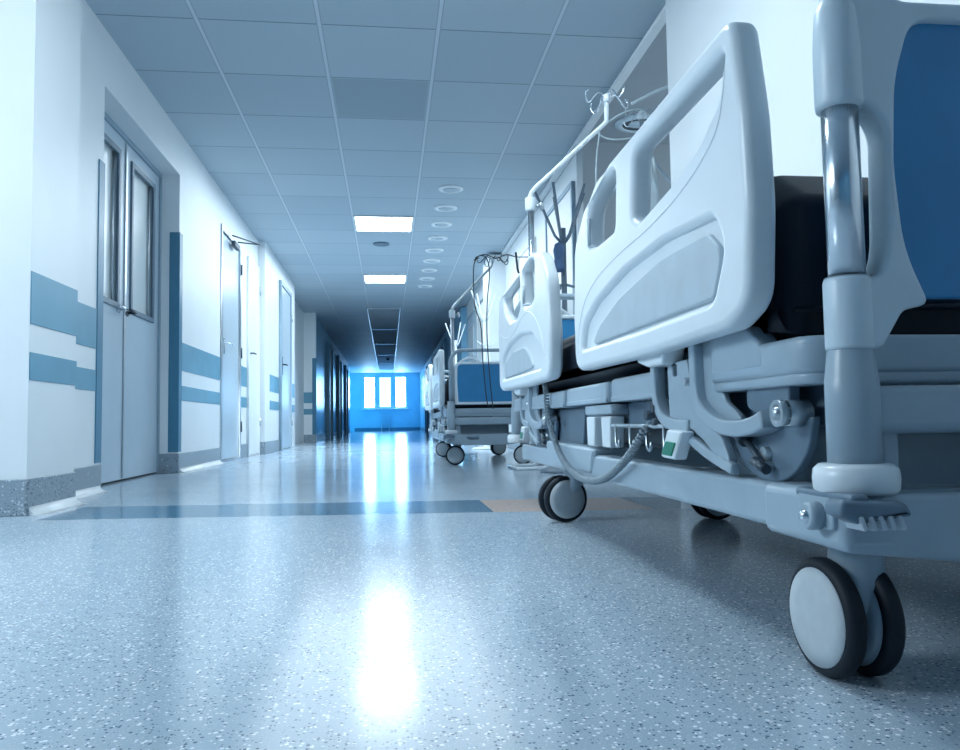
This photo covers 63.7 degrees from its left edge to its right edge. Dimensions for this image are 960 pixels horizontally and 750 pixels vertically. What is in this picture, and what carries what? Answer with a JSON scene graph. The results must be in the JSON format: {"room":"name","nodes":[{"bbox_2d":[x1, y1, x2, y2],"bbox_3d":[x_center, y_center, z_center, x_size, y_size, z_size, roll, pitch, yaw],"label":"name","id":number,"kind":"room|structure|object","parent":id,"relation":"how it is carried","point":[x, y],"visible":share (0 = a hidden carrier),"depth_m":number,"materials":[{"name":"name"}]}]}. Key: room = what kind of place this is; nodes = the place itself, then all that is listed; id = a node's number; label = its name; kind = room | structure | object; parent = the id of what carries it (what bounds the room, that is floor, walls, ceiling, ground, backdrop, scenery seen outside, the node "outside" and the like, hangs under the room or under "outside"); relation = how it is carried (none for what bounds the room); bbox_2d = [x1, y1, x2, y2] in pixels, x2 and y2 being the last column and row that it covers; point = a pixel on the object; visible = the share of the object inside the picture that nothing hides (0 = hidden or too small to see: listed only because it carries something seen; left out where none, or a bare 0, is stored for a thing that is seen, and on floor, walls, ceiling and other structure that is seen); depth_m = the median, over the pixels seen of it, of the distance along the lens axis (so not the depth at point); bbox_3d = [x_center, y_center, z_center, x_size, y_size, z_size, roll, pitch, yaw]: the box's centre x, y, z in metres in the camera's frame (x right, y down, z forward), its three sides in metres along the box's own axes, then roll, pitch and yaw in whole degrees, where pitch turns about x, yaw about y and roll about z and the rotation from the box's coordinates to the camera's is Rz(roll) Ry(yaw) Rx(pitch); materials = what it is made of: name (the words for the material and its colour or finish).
{"room":"hospital interior","nodes":[
{"label":"hospital interior","id":0,"kind":"room"},
{"bbox_2d":[0,0,80,479],"bbox_3d":[-3.508,-0.628,2.822,3.710,2.323,0.420,0,-3,-7],"label":"wall","id":1,"kind":"structure","parent":0,"point":[40,40],"depth_m":2.87,"materials":[{"name":"white paint"}]},
{"bbox_2d":[0,479,26,516],"bbox_3d":[-3.462,0.453,2.543,3.718,0.130,0.010,0,-3,-7],"label":"baseboard","id":2,"kind":"structure","parent":1,"relation":"attached to","point":[12,492],"depth_m":2.75,"materials":[{"name":"stone"}]},
{"bbox_2d":[25,472,75,515],"bbox_3d":[-1.643,0.451,2.970,0.010,0.130,0.430,0,-3,-7],"label":"baseboard","id":3,"kind":"structure","parent":1,"relation":"attached to","point":[40,490],"depth_m":2.94,"materials":[{"name":"stone"}]},
{"bbox_2d":[29,352,76,384],"bbox_3d":[-1.655,-0.020,3.006,0.004,0.101,0.421,0,-3,-7],"label":"trim","id":4,"kind":"structure","parent":1,"relation":"attached to","point":[45,368],"depth_m":2.98,"materials":[{"name":"blue paint"}]},
{"bbox_2d":[30,271,77,335],"bbox_3d":[-1.659,-0.271,3.021,0.004,0.193,0.421,0,-3,-7],"label":"trim","id":5,"kind":"structure","parent":1,"relation":"attached to","point":[53,304],"depth_m":3.00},
{"bbox_2d":[29,496,86,515],"bbox_3d":[-1.616,0.501,2.976,0.045,0.030,0.420,0,-3,-7],"label":"trim","id":6,"kind":"structure","parent":1,"relation":"attached to","point":[55,506],"depth_m":2.94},
{"bbox_2d":[74,0,257,467],"bbox_3d":[-2.357,-0.465,5.793,0.496,2.323,5.220,0,-3,-7],"label":"wall","id":7,"kind":"structure","parent":0,"point":[194,206],"depth_m":5.20,"materials":[{"name":"white paint"}]},
{"bbox_2d":[75,367,95,390],"bbox_3d":[-1.824,0.011,3.466,0.004,0.101,0.530,0,-3,-7],"label":"trim","id":8,"kind":"structure","parent":7,"relation":"attached to","point":[86,378],"depth_m":3.60,"materials":[{"name":"blue paint"}]},
{"bbox_2d":[76,302,96,348],"bbox_3d":[-1.828,-0.240,3.481,0.004,0.193,0.530,0,-3,-7],"label":"trim","id":9,"kind":"structure","parent":7,"relation":"attached to","point":[87,315],"depth_m":3.62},
{"bbox_2d":[74,465,100,490],"bbox_3d":[-1.818,0.484,3.472,0.010,0.130,0.607,0,-3,-7],"label":"baseboard","id":10,"kind":"structure","parent":7,"relation":"attached to","point":[89,476],"depth_m":3.61,"materials":[{"name":"stone"}]},
{"bbox_2d":[76,486,108,498],"bbox_3d":[-1.789,0.534,3.468,0.045,0.030,0.580,0,-3,-7],"label":"trim","id":11,"kind":"structure","parent":7,"relation":"attached to","point":[87,492],"depth_m":3.58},
{"bbox_2d":[94,159,104,462],"bbox_3d":[-1.895,-0.317,3.789,0.068,1.490,0.076,0,-3,-7],"label":"trim","id":12,"kind":"structure","parent":7,"relation":"attached to","point":[101,169],"depth_m":3.79,"materials":[{"name":"metal"}]},
{"bbox_2d":[99,112,161,482],"bbox_3d":[-2.074,-0.400,4.516,0.114,2.029,1.408,0,-3,-7],"label":"door","id":13,"kind":"structure","parent":7,"relation":"in","point":[130,437],"depth_m":4.63,"materials":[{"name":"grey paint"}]},
{"bbox_2d":[159,454,178,472],"bbox_3d":[-2.078,0.591,5.160,0.130,0.130,0.010,0,-3,-7],"label":"baseboard","id":14,"kind":"structure","parent":7,"relation":"attached to","point":[168,463],"depth_m":5.16,"materials":[{"name":"stone"}]},
{"bbox_2d":[168,232,182,451],"bbox_3d":[-2.068,-0.226,5.250,0.068,1.490,0.076,0,-3,-7],"label":"trim","id":15,"kind":"structure","parent":7,"relation":"attached to","point":[176,238],"depth_m":5.22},
{"bbox_2d":[178,448,219,472],"bbox_3d":[-2.094,0.630,5.807,0.010,0.130,1.279,0,-3,-7],"label":"baseboard","id":16,"kind":"structure","parent":7,"relation":"attached to","point":[186,459],"depth_m":5.70,"materials":[{"name":"stone"}]},
{"bbox_2d":[182,343,219,379],"bbox_3d":[-2.114,-0.089,5.895,0.004,0.193,1.210,0,-3,-7],"label":"trim","id":17,"kind":"structure","parent":7,"relation":"attached to","point":[194,360],"depth_m":5.81,"materials":[{"name":"blue paint"}]},
{"bbox_2d":[182,386,219,404],"bbox_3d":[-2.110,0.161,5.879,0.004,0.101,1.210,0,-3,-7],"label":"trim","id":18,"kind":"structure","parent":7,"relation":"attached to","point":[190,394],"depth_m":5.80,"materials":[{"name":"blue paint"}]},
{"bbox_2d":[180,460,223,472],"bbox_3d":[-2.067,0.680,5.817,0.045,0.030,1.260,0,-3,-7],"label":"trim","id":19,"kind":"structure","parent":7,"relation":"attached to","point":[217,462],"depth_m":5.69,"materials":[{"name":"white"}]},
{"bbox_2d":[220,223,259,461],"bbox_3d":[-2.156,-0.251,6.964,0.275,2.030,0.880,0,-3,-7],"label":"door","id":20,"kind":"structure","parent":7,"relation":"in","point":[231,269],"depth_m":6.96,"materials":[{"name":"metal"}]},
{"bbox_2d":[241,366,246,386],"bbox_3d":[-2.310,0.015,7.555,0.004,0.193,0.320,0,-3,-7],"label":"trim","id":21,"kind":"structure","parent":7,"relation":"attached to","point":[243,369],"depth_m":7.57,"materials":[{"name":"blue paint"}]},
{"bbox_2d":[241,444,246,457],"bbox_3d":[-2.297,0.737,7.516,0.010,0.130,0.330,0,-3,-7],"label":"baseboard","id":22,"kind":"structure","parent":7,"relation":"attached to","point":[243,446],"depth_m":7.48,"materials":[{"name":"stone"}]},
{"bbox_2d":[241,397,246,407],"bbox_3d":[-2.307,0.265,7.540,0.004,0.101,0.320,0,-3,-7],"label":"trim","id":23,"kind":"structure","parent":7,"relation":"attached to","point":[243,399],"depth_m":7.58,"materials":[{"name":"blue paint"}]},
{"bbox_2d":[246,256,260,456],"bbox_3d":[-2.340,-0.176,8.065,0.067,2.019,0.655,0,-3,-7],"label":"door","id":24,"kind":"structure","parent":7,"relation":"in","point":[253,271],"depth_m":8.00,"materials":[{"name":"white paint"}]},
{"bbox_2d":[258,241,294,448],"bbox_3d":[-2.785,-0.220,9.723,0.570,2.323,2.700,0,-3,-7],"label":"wall","id":25,"kind":"structure","parent":0,"point":[271,270],"depth_m":8.83,"materials":[{"name":"white paint"}]},
{"bbox_2d":[260,442,265,453],"bbox_3d":[-2.355,0.788,8.342,0.080,0.130,0.011,0,-3,-7],"label":"baseboard","id":26,"kind":"structure","parent":25,"relation":"attached to","point":[262,444],"depth_m":8.34,"materials":[{"name":"stone"}]},
{"bbox_2d":[266,440,278,453],"bbox_3d":[-2.383,0.821,8.878,0.010,0.130,1.060,0,-3,-7],"label":"baseboard","id":27,"kind":"structure","parent":25,"relation":"attached to","point":[271,446],"depth_m":8.85,"materials":[{"name":"stone"}]},
{"bbox_2d":[270,374,278,393],"bbox_3d":[-2.418,0.110,9.095,0.004,0.193,0.710,0,-3,-7],"label":"trim","id":28,"kind":"structure","parent":25,"relation":"attached to","point":[274,381],"depth_m":9.08,"materials":[{"name":"blue paint"}]},
{"bbox_2d":[270,401,278,409],"bbox_3d":[-2.414,0.360,9.080,0.004,0.101,0.710,0,-3,-7],"label":"trim","id":29,"kind":"structure","parent":25,"relation":"attached to","point":[274,405],"depth_m":9.07,"materials":[{"name":"blue paint"}]},
{"bbox_2d":[279,280,292,449],"bbox_3d":[-2.489,-0.097,9.992,0.078,2.099,1.020,0,-3,-7],"label":"door","id":30,"kind":"structure","parent":25,"relation":"in","point":[285,296],"depth_m":9.93,"materials":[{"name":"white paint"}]},
{"bbox_2d":[292,384,294,397],"bbox_3d":[-2.617,0.215,10.775,0.004,0.193,0.560,0,-3,-7],"label":"trim","id":31,"kind":"structure","parent":25,"relation":"attached to","point":[293,385],"depth_m":10.90,"materials":[{"name":"blue paint"}]},
{"bbox_2d":[295,302,303,443],"bbox_3d":[-3.192,-0.049,12.438,0.400,2.323,2.800,0,-3,-7],"label":"wall","id":32,"kind":"structure","parent":0,"point":[299,314],"depth_m":13.43,"materials":[{"name":"white paint"}]},
{"bbox_2d":[295,318,298,442],"bbox_3d":[-2.986,0.080,12.455,0.010,2.040,1.000,0,-3,-7],"label":"door","id":33,"kind":"structure","parent":32,"relation":"in","point":[296,320],"depth_m":12.72,"materials":[{"name":"white paint"}]},
{"bbox_2d":[304,313,316,441],"bbox_3d":[-3.261,0.041,13.913,0.610,2.323,0.150,0,-3,-7],"label":"wall","id":34,"kind":"structure","parent":0,"point":[309,318],"depth_m":13.88,"materials":[{"name":"white paint"}]},
{"bbox_2d":[304,392,311,402],"bbox_3d":[-3.052,0.407,13.837,0.200,0.193,0.004,0,-3,-7],"label":"trim","id":35,"kind":"structure","parent":34,"relation":"attached to","point":[307,395],"depth_m":13.83,"materials":[{"name":"blue paint"}]},
{"bbox_2d":[304,409,311,414],"bbox_3d":[-3.049,0.658,13.822,0.200,0.101,0.004,0,-3,-7],"label":"trim","id":36,"kind":"structure","parent":34,"relation":"attached to","point":[306,411],"depth_m":13.82,"materials":[{"name":"blue paint"}]},
{"bbox_2d":[304,435,315,441],"bbox_3d":[-3.031,1.129,13.790,0.220,0.130,0.011,0,-3,-7],"label":"baseboard","id":37,"kind":"structure","parent":34,"relation":"attached to","point":[307,438],"depth_m":13.78,"materials":[{"name":"stone"}]},
{"bbox_2d":[312,358,316,434],"bbox_3d":[-2.973,0.387,13.882,0.068,1.380,0.076,0,-3,-7],"label":"trim","id":38,"kind":"structure","parent":34,"relation":"attached to","point":[314,379],"depth_m":13.85,"materials":[{"name":"paint"}]},
{"bbox_2d":[316,317,349,434],"bbox_3d":[-4.061,0.453,20.502,0.570,2.323,13.150,0,-3,-7],"label":"wall","id":39,"kind":"structure","parent":0,"point":[322,337],"depth_m":16.12,"materials":[{"name":"paint"}]},
{"bbox_2d":[326,342,333,438],"bbox_3d":[-3.364,0.363,17.346,0.070,2.100,1.220,0,-3,-7],"label":"door","id":40,"kind":"structure","parent":39,"relation":"in","point":[329,348],"depth_m":16.80,"materials":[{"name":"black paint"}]},
{"bbox_2d":[317,429,349,440],"bbox_3d":[-3.757,1.551,20.474,0.010,0.120,13.140,0,-3,-7],"label":"baseboard","id":41,"kind":"structure","parent":39,"relation":"attached to","point":[319,436],"depth_m":16.04,"materials":[{"name":"blue"}]},
{"bbox_2d":[337,355,341,435],"bbox_3d":[-3.764,0.574,20.716,0.070,2.100,1.220,0,-3,-7],"label":"door","id":42,"kind":"structure","parent":39,"relation":"in","point":[339,359],"depth_m":20.16,"materials":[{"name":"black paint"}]},
{"bbox_2d":[344,365,348,433],"bbox_3d":[-4.163,0.784,24.086,0.070,2.100,1.220,0,-3,-7],"label":"door","id":43,"kind":"structure","parent":39,"relation":"in","point":[346,392],"depth_m":23.53,"materials":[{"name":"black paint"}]},
{"bbox_2d":[85,0,669,372],"bbox_3d":[-1.687,-1.181,14.100,10.000,0.108,34.200,0,-3,-7],"label":"ceiling","id":44,"kind":"structure","parent":0,"point":[309,117],"depth_m":5.04,"materials":[{"name":"tile"}]},
{"bbox_2d":[373,242,388,246],"bbox_3d":[-1.110,-1.459,8.667,0.180,0.030,0.180,0,-3,-7],"label":"smoke detector","id":45,"kind":"object","parent":44,"relation":"attached to","point":[378,244],"visible":1,"depth_m":8.62,"materials":[{"name":"grey paint"}]},
{"bbox_2d":[353,215,413,231],"bbox_3d":[-0.970,-1.522,7.799,0.590,0.012,0.590,0,-3,-7],"label":"recessed light","id":46,"kind":"object","parent":44,"relation":"in","point":[362,223],"visible":1,"depth_m":7.78,"materials":[{"name":"white plastic"}]},
{"bbox_2d":[367,307,400,329],"bbox_3d":[-1.851,-1.065,14.941,0.584,0.031,3.020,0,-3,-7],"label":"recessed light","id":47,"kind":"object","parent":44,"relation":"in","point":[380,318],"visible":1,"depth_m":14.79,"materials":[{"name":"metal"}]},
{"bbox_2d":[371,330,397,343],"bbox_3d":[-2.215,-0.873,18.013,0.584,0.031,3.020,0,-3,-7],"label":"recessed light","id":48,"kind":"object","parent":44,"relation":"in","point":[378,336],"visible":1,"depth_m":17.91,"materials":[{"name":"metal"}]},
{"bbox_2d":[363,275,406,282],"bbox_3d":[-1.323,-1.337,10.773,0.590,0.012,0.590,0,-3,-7],"label":"recessed light","id":49,"kind":"object","parent":44,"relation":"in","point":[367,278],"visible":1,"depth_m":10.74,"materials":[{"name":"white plastic"}]},
{"bbox_2d":[374,344,396,354],"bbox_3d":[-2.579,-0.681,21.086,0.584,0.031,3.020,0,-3,-7],"label":"recessed light","id":50,"kind":"object","parent":44,"relation":"in","point":[380,349],"visible":0.89,"depth_m":21.03,"materials":[{"name":"metal"}]},
{"bbox_2d":[376,355,395,362],"bbox_3d":[-2.943,-0.489,24.159,0.584,0.031,3.020,0,-3,-7],"label":"recessed light","id":51,"kind":"object","parent":44,"relation":"in","point":[380,358],"visible":0.84,"depth_m":24.00,"materials":[{"name":"metal"}]},
{"bbox_2d":[377,363,394,369],"bbox_3d":[-3.307,-0.297,27.231,0.584,0.031,3.020,0,-3,-7],"label":"recessed light","id":52,"kind":"object","parent":44,"relation":"in","point":[381,366],"visible":1,"depth_m":27.32,"materials":[{"name":"metal"}]},
{"bbox_2d":[417,285,431,287],"bbox_3d":[-0.813,-1.301,11.402,0.220,0.022,0.220,0,-3,-7],"label":"recessed light","id":53,"kind":"object","parent":44,"relation":"in","point":[419,286],"visible":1,"depth_m":11.36,"materials":[{"name":"grey plastic"}]},
{"bbox_2d":[419,277,434,280],"bbox_3d":[-0.743,-1.338,10.810,0.220,0.022,0.220,0,-3,-7],"label":"recessed light","id":54,"kind":"object","parent":44,"relation":"in","point":[421,278],"visible":1,"depth_m":10.76,"materials":[{"name":"grey plastic"}]},
{"bbox_2d":[421,268,436,272],"bbox_3d":[-0.673,-1.375,10.219,0.220,0.022,0.220,0,-3,-7],"label":"recessed light","id":55,"kind":"object","parent":44,"relation":"in","point":[429,270],"visible":1,"depth_m":10.17,"materials":[{"name":"grey plastic"}]},
{"bbox_2d":[423,259,439,262],"bbox_3d":[-0.603,-1.412,9.627,0.220,0.022,0.220,0,-3,-7],"label":"recessed light","id":56,"kind":"object","parent":44,"relation":"in","point":[425,260],"visible":1,"depth_m":9.58,"materials":[{"name":"grey plastic"}]},
{"bbox_2d":[425,248,443,252],"bbox_3d":[-0.533,-1.449,9.035,0.220,0.022,0.220,0,-3,-7],"label":"recessed light","id":57,"kind":"object","parent":44,"relation":"in","point":[430,250],"visible":1,"depth_m":8.99,"materials":[{"name":"grey plastic"}]},
{"bbox_2d":[428,236,447,240],"bbox_3d":[-0.463,-1.486,8.444,0.220,0.022,0.220,0,-3,-7],"label":"recessed light","id":58,"kind":"object","parent":44,"relation":"in","point":[432,238],"visible":1,"depth_m":8.40,"materials":[{"name":"grey plastic"}]},
{"bbox_2d":[431,221,451,227],"bbox_3d":[-0.393,-1.523,7.852,0.220,0.022,0.220,0,-3,-7],"label":"recessed light","id":59,"kind":"object","parent":44,"relation":"in","point":[440,224],"visible":1,"depth_m":7.81,"materials":[{"name":"grey plastic"}]},
{"bbox_2d":[434,204,456,211],"bbox_3d":[-0.322,-1.560,7.260,0.220,0.022,0.220,0,-3,-7],"label":"recessed light","id":60,"kind":"object","parent":44,"relation":"in","point":[442,208],"visible":1,"depth_m":7.22,"materials":[{"name":"grey plastic"}]},
{"bbox_2d":[438,185,462,192],"bbox_3d":[-0.252,-1.597,6.668,0.220,0.022,0.220,0,-3,-7],"label":"recessed light","id":61,"kind":"object","parent":44,"relation":"in","point":[445,188],"visible":1,"depth_m":6.63,"materials":[{"name":"grey plastic"}]},
{"bbox_2d":[615,114,650,132],"bbox_3d":[1.075,-1.696,5.238,0.320,0.023,0.320,0,-3,-7],"label":"ceiling speaker","id":62,"kind":"object","parent":44,"relation":"attached to","point":[619,125],"visible":0.56,"depth_m":5.22,"materials":[{"name":"grey plastic"}]},
{"bbox_2d":[350,373,419,431],"bbox_3d":[-3.664,1.077,30.876,10.000,2.323,0.201,0,-3,-7],"label":"wall","id":63,"kind":"structure","parent":0,"point":[410,417],"depth_m":30.74,"materials":[{"name":"blue paint"}]},
{"bbox_2d":[361,376,408,409],"bbox_3d":[-3.776,0.704,30.780,1.880,1.340,0.190,0,-3,-7],"label":"window","id":64,"kind":"structure","parent":63,"relation":"in","point":[379,392],"depth_m":30.82,"materials":[{"name":"white glass"}]},
{"bbox_2d":[355,427,419,431],"bbox_3d":[-3.669,2.160,30.696,2.590,0.140,0.018,0,-3,-7],"label":"baseboard","id":65,"kind":"structure","parent":63,"relation":"attached to","point":[395,428],"depth_m":30.70,"materials":[{"name":"blue"}]},
{"bbox_2d":[420,307,467,427],"bbox_3d":[-0.989,0.521,22.148,0.740,2.293,17.800,0,-3,-7],"label":"wall","id":66,"kind":"structure","parent":0,"point":[463,310],"depth_m":15.89,"materials":[{"name":"paint"}]},
{"bbox_2d":[424,366,428,432],"bbox_3d":[-1.738,0.807,25.078,0.060,2.100,1.220,0,-3,-7],"label":"door","id":67,"kind":"structure","parent":66,"relation":"in","point":[426,367],"depth_m":24.54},
{"bbox_2d":[440,339,446,378],"bbox_3d":[-0.798,0.311,17.149,0.060,2.100,1.220,0,-3,-7],"label":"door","id":68,"kind":"structure","parent":66,"relation":"in","point":[443,346],"depth_m":16.59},
{"bbox_2d":[467,284,482,360],"bbox_3d":[0.276,-0.121,11.895,0.640,2.293,2.900,0,-3,-7],"label":"wall","id":69,"kind":"structure","parent":0,"point":[470,307],"depth_m":12.05,"materials":[{"name":"white paint"}]},
{"bbox_2d":[467,310,475,361],"bbox_3d":[-0.131,0.043,12.492,0.030,2.049,1.000,0,-3,-7],"label":"door","id":70,"kind":"structure","parent":69,"relation":"in","point":[471,328],"depth_m":12.42,"materials":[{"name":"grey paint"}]},
{"bbox_2d":[476,298,483,361],"bbox_3d":[0.027,-0.041,11.154,0.030,2.049,1.100,0,-3,-7],"label":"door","id":71,"kind":"structure","parent":69,"relation":"in","point":[478,329],"depth_m":11.35,"materials":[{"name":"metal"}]},
{"bbox_2d":[0,431,959,749],"bbox_3d":[-1.650,1.233,13.953,10.000,0.100,34.200,0,-3,-7],"label":"floor","id":72,"kind":"structure","parent":0,"point":[369,590],"depth_m":1.22,"materials":[{"name":"stone"}]},
{"bbox_2d":[381,414,389,430],"bbox_3d":[-3.751,1.898,30.653,0.380,0.660,0.060,0,-3,-7],"label":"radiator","id":73,"kind":"object","parent":72,"relation":"on","point":[385,419],"visible":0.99,"depth_m":30.63,"materials":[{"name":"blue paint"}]},
{"bbox_2d":[445,322,465,365],"bbox_3d":[-0.358,0.120,11.654,0.340,1.803,0.340,0,-3,-7],"label":"coat stand","id":74,"kind":"object","parent":72,"relation":"on","point":[456,343],"visible":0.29,"depth_m":11.66,"materials":[{"name":"white paint"}]},
{"bbox_2d":[425,348,529,464],"bbox_3d":[-0.041,0.294,6.675,0.760,0.844,2.414,0,-3,-7],"label":"hospital bed","id":75,"kind":"object","parent":72,"relation":"on","point":[473,422],"visible":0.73,"depth_m":5.58,"materials":[{"name":"metal"}]},
{"bbox_2d":[449,254,507,411],"bbox_3d":[-0.001,-0.286,5.615,0.417,1.151,0.213,-1,-4,10],"label":"pole","id":76,"kind":"object","parent":75,"relation":"attached to","point":[452,314],"visible":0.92,"depth_m":5.56,"materials":[{"name":"metal"}]},
{"bbox_2d":[473,252,527,408],"bbox_3d":[0.160,-0.323,5.533,0.410,1.132,0.059,0,-3,-7],"label":"cable","id":77,"kind":"object","parent":76,"relation":"hanging from","point":[515,256],"visible":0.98,"depth_m":5.54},
{"bbox_2d":[471,289,497,449],"bbox_3d":[0.062,-0.060,8.789,0.340,1.803,0.340,0,-3,-7],"label":"coat stand","id":78,"kind":"object","parent":72,"relation":"on","point":[483,317],"visible":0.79,"depth_m":8.79,"materials":[{"name":"white paint"}]},
{"bbox_2d":[507,462,549,469],"bbox_3d":[0.484,0.214,5.129,0.571,0.800,0.400,0,-3,-7],"label":"chair","id":79,"kind":"object","parent":72,"relation":"on","point":[514,466],"visible":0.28,"depth_m":4.92,"materials":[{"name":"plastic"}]},
{"bbox_2d":[534,182,585,473],"bbox_3d":[0.519,-0.283,4.744,0.344,1.744,0.348,0,-3,-7],"label":"coat stand","id":80,"kind":"object","parent":72,"relation":"on","point":[563,238],"visible":0.48,"depth_m":4.74,"materials":[{"name":"grey paint"}]},
{"bbox_2d":[553,242,564,272],"bbox_3d":[0.483,-0.722,4.733,0.068,0.180,0.068,0,-3,-7],"label":"hanging cloth","id":81,"kind":"object","parent":80,"relation":"hanging from","point":[558,250],"visible":0.91,"depth_m":4.71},
{"bbox_2d":[623,105,670,183],"bbox_3d":[1.069,-0.407,3.885,0.687,1.870,0.438,0,-3,-7],"label":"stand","id":82,"kind":"object","parent":72,"relation":"on","point":[641,115],"visible":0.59,"depth_m":3.90,"materials":[{"name":"metal"}]},
{"bbox_2d":[595,85,667,201],"bbox_3d":[0.788,-1.055,3.839,0.430,0.808,0.128,-1,-3,7],"label":"tubing","id":83,"kind":"object","parent":82,"relation":"hanging from","point":[664,87],"visible":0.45,"depth_m":3.86,"materials":[{"name":"white plastic"}]},
{"bbox_2d":[651,173,657,209],"bbox_3d":[0.823,-0.846,3.836,0.125,0.407,0.025,0,-3,-7],"label":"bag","id":84,"kind":"object","parent":82,"relation":"hanging from","point":[654,190],"visible":0.12,"depth_m":3.83,"materials":[{"name":"plastic"}]},
{"bbox_2d":[499,0,959,678],"bbox_3d":[0.591,0.004,2.056,0.760,0.844,2.414,0,-3,-7],"label":"hospital bed","id":85,"kind":"object","parent":72,"relation":"on","point":[793,340],"visible":1,"depth_m":1.00,"materials":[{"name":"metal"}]},
{"bbox_2d":[525,85,627,297],"bbox_3d":[0.413,-0.519,3.196,0.439,1.311,0.188,-1,-3,6],"label":"pole","id":86,"kind":"object","parent":85,"relation":"on","point":[530,201],"visible":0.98,"depth_m":3.17,"materials":[{"name":"silver metal"}]},
{"bbox_2d":[542,382,654,484],"bbox_3d":[0.260,0.125,1.958,0.043,0.293,0.972,0,-4,-8],"label":"cable","id":87,"kind":"object","parent":85,"relation":"hanging from","point":[633,449],"visible":0.94,"depth_m":1.83,"materials":[{"name":"grey plastic"}]},
{"bbox_2d":[643,401,660,425],"bbox_3d":[0.339,0.073,1.475,0.040,0.047,0.067,0,-3,-7],"label":"socket","id":88,"kind":"object","parent":85,"relation":"attached to","point":[652,414],"depth_m":1.45,"materials":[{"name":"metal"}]},
{"bbox_2d":[483,255,507,447],"bbox_3d":[0.484,-0.272,9.457,0.800,2.293,0.600,0,-3,-7],"label":"wall","id":89,"kind":"structure","parent":0,"point":[497,283],"depth_m":9.17,"materials":[{"name":"white paint"}]},
{"bbox_2d":[505,154,577,437],"bbox_3d":[0.748,-0.359,8.082,0.600,2.293,4.800,0,-3,-7],"label":"wall","id":90,"kind":"structure","parent":0,"point":[569,174],"depth_m":7.10,"materials":[{"name":"white paint"}]},
{"bbox_2d":[508,441,542,448],"bbox_3d":[0.538,0.682,7.336,0.010,0.130,3.500,0,-3,-7],"label":"baseboard","id":91,"kind":"structure","parent":90,"relation":"attached to","point":[512,446],"depth_m":8.60,"materials":[{"name":"stone"}]},
{"bbox_2d":[517,237,535,443],"bbox_3d":[0.478,-0.258,7.690,0.030,2.049,0.900,0,-3,-7],"label":"door","id":92,"kind":"structure","parent":90,"relation":"in","point":[521,261],"depth_m":7.89,"materials":[{"name":"white paint"}]},
{"bbox_2d":[545,181,575,314],"bbox_3d":[0.653,-0.375,6.210,0.030,2.099,0.990,0,-3,-7],"label":"door","id":93,"kind":"structure","parent":90,"relation":"in","point":[566,200],"depth_m":5.95,"materials":[{"name":"white paint"}]},
{"bbox_2d":[576,142,670,240],"bbox_3d":[2.529,-0.536,5.796,3.600,2.315,0.170,0,-3,-7],"label":"wall","id":94,"kind":"structure","parent":0,"point":[607,151],"depth_m":5.58,"materials":[{"name":"grey paint"}]},
{"bbox_2d":[665,0,959,467],"bbox_3d":[3.100,-0.848,0.632,3.680,2.293,6.420,0,-3,-7],"label":"wall","id":95,"kind":"structure","parent":0,"point":[784,28],"depth_m":2.65,"materials":[{"name":"white paint"}]},
{"bbox_2d":[466,5,665,306],"bbox_3d":[-0.309,-1.138,14.159,0.050,0.026,34.000,0,-3,-7],"label":"trim","id":96,"kind":"structure","parent":95,"relation":"attached to","point":[660,21],"depth_m":4.73,"materials":[{"name":"grey metal"}]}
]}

